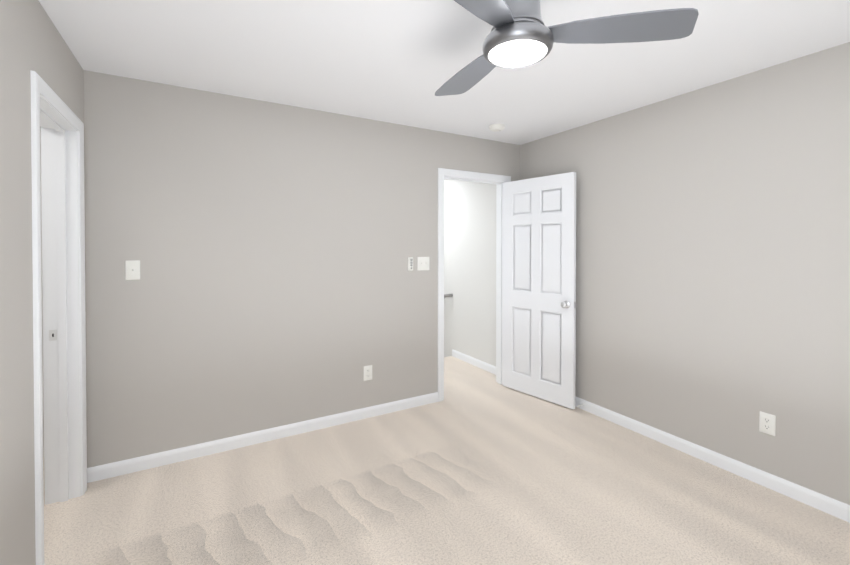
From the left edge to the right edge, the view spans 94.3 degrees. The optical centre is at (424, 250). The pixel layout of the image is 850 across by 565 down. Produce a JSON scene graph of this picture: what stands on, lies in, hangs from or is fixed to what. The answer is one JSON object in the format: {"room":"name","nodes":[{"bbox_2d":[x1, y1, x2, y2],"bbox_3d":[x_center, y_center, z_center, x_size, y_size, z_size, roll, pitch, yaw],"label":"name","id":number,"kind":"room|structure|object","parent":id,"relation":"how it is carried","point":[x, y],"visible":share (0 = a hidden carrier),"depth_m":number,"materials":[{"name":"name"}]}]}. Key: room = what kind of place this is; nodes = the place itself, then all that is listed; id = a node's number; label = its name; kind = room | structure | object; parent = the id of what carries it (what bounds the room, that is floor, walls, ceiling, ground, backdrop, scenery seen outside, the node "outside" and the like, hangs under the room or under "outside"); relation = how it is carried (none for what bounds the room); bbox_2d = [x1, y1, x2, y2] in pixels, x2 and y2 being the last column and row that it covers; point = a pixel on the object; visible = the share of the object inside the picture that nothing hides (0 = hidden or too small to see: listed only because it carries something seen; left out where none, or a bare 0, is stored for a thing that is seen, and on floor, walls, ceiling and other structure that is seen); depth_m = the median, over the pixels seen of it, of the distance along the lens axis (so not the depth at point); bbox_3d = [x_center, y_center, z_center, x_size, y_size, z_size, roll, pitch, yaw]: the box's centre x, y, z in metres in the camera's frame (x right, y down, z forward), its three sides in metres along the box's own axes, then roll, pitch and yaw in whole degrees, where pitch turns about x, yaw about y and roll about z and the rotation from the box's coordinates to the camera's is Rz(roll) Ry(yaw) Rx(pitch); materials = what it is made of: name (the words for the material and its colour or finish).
{"room":"empty bedroom","nodes":[
{"label":"empty bedroom","id":0,"kind":"room"},
{"bbox_2d":[40,126,43,456],"bbox_3d":[-3.163,0.159,2.314,1.735,2.440,0.125,0,1,-30],"label":"wall","id":1,"kind":"structure","parent":0,"point":[42,296],"depth_m":2.60,"materials":[{"name":"white paint"}]},
{"bbox_2d":[0,0,86,564],"bbox_3d":[-1.089,0.177,0.597,0.140,2.440,3.925,0,1,-30],"label":"wall","id":2,"kind":"structure","parent":0,"point":[31,38],"depth_m":1.47,"materials":[{"name":"grey paint"}]},
{"bbox_2d":[30,70,86,564],"bbox_3d":[-1.834,0.329,1.889,0.176,2.108,0.771,0,1,-30],"label":"door frame","id":3,"kind":"structure","parent":2,"relation":"in","point":[60,171],"depth_m":2.15,"materials":[{"name":"white paint"}]},
{"bbox_2d":[83,70,519,467],"bbox_3d":[-0.554,0.149,3.243,3.712,2.440,0.125,0,1,-30],"label":"wall","id":4,"kind":"structure","parent":0,"point":[271,247],"depth_m":2.77,"materials":[{"name":"grey paint"}]},
{"bbox_2d":[125,260,139,279],"bbox_3d":[-1.808,0.122,2.436,0.074,0.120,0.018,0,1,-30],"label":"light switch","id":5,"kind":"object","parent":4,"relation":"attached to","point":[132,269],"visible":1,"depth_m":2.44,"materials":[{"name":"white plastic"}]},
{"bbox_2d":[87,392,437,482],"bbox_3d":[-0.944,1.330,2.951,2.452,0.084,0.013,0,1,-30],"label":"baseboard","id":6,"kind":"structure","parent":4,"relation":"attached to","point":[123,467],"depth_m":2.76,"materials":[{"name":"white paint"}]},
{"bbox_2d":[364,365,371,380],"bbox_3d":[-0.466,1.004,3.227,0.074,0.120,0.008,0,1,-30],"label":"electrical outlet","id":7,"kind":"object","parent":4,"relation":"attached to","point":[367,372],"visible":1,"depth_m":3.22,"materials":[{"name":"white plastic"}]},
{"bbox_2d":[408,257,412,270],"bbox_3d":[-0.122,0.117,3.406,0.048,0.118,0.024,0,1,-30],"label":"switch","id":8,"kind":"object","parent":4,"relation":"attached to","point":[410,263],"visible":1,"depth_m":3.40,"materials":[{"name":"white plastic"}]},
{"bbox_2d":[417,257,428,270],"bbox_3d":[-0.009,0.117,3.474,0.120,0.120,0.018,0,1,-30],"label":"double light switch","id":9,"kind":"object","parent":4,"relation":"attached to","point":[422,263],"visible":1,"depth_m":3.47,"materials":[{"name":"white plastic"}]},
{"bbox_2d":[438,168,510,401],"bbox_3d":[0.455,0.309,3.827,0.859,2.108,0.161,0,1,-30],"label":"door frame","id":10,"kind":"structure","parent":4,"relation":"attached to","point":[442,172],"depth_m":3.76,"materials":[{"name":"white paint"}]},
{"bbox_2d":[503,172,575,408],"bbox_3d":[1.033,0.342,3.647,0.165,2.022,0.774,-1,1,-40],"label":"door","id":11,"kind":"structure","parent":10,"relation":"attached to","point":[539,287],"depth_m":3.60,"materials":[{"name":"white paint"}]},
{"bbox_2d":[38,0,849,144],"bbox_3d":[0.427,-1.113,1.530,3.712,0.120,4.050,0,1,-30],"label":"ceiling","id":12,"kind":"structure","parent":0,"point":[401,62],"depth_m":2.12,"materials":[{"name":"white paint"}]},
{"bbox_2d":[489,124,504,131],"bbox_3d":[0.620,-1.052,3.398,0.132,0.041,0.132,0,1,-30],"label":"smoke detector","id":13,"kind":"object","parent":12,"relation":"attached to","point":[496,127],"visible":1,"depth_m":3.36,"materials":[{"name":"white plastic"}]},
{"bbox_2d":[435,0,698,95],"bbox_3d":[0.280,-0.899,1.591,1.130,0.309,1.067,0,1,-30],"label":"fan","id":14,"kind":"object","parent":12,"relation":"hanging from","point":[520,34],"visible":1,"depth_m":1.44,"materials":[{"name":"grey metal"}]},
{"bbox_2d":[43,356,849,564],"bbox_3d":[-0.594,1.462,1.565,5.472,0.150,5.085,0,1,-30],"label":"floor","id":15,"kind":"structure","parent":0,"point":[495,473],"depth_m":2.15,"materials":[{"name":"beige carpet"}]},
{"bbox_2d":[444,179,495,365],"bbox_3d":[-0.017,1.422,5.819,0.125,5.040,3.775,0,1,-30],"label":"wall","id":16,"kind":"structure","parent":0,"point":[470,264],"depth_m":4.71,"materials":[{"name":"white paint"}]},
{"bbox_2d":[452,349,495,374],"bbox_3d":[0.609,1.313,4.596,0.013,0.084,1.035,0,1,-30],"label":"baseboard","id":17,"kind":"structure","parent":16,"relation":"attached to","point":[490,368],"depth_m":4.60,"materials":[{"name":"white paint"}]},
{"bbox_2d":[520,42,849,504],"bbox_3d":[2.011,0.158,2.386,0.125,2.440,3.925,0,1,-30],"label":"wall","id":18,"kind":"structure","parent":0,"point":[712,267],"depth_m":2.47,"materials":[{"name":"grey paint"}]},
{"bbox_2d":[575,396,849,522],"bbox_3d":[1.920,1.336,2.418,0.013,0.084,3.800,0,1,-30],"label":"baseboard","id":19,"kind":"structure","parent":18,"relation":"attached to","point":[823,503],"depth_m":2.45,"materials":[{"name":"white paint"}]},
{"bbox_2d":[759,411,775,435],"bbox_3d":[1.992,1.009,2.295,0.008,0.120,0.074,0,1,-30],"label":"electrical outlet","id":20,"kind":"object","parent":18,"relation":"attached to","point":[767,423],"visible":1,"depth_m":2.29,"materials":[{"name":"white plastic"}]}
]}

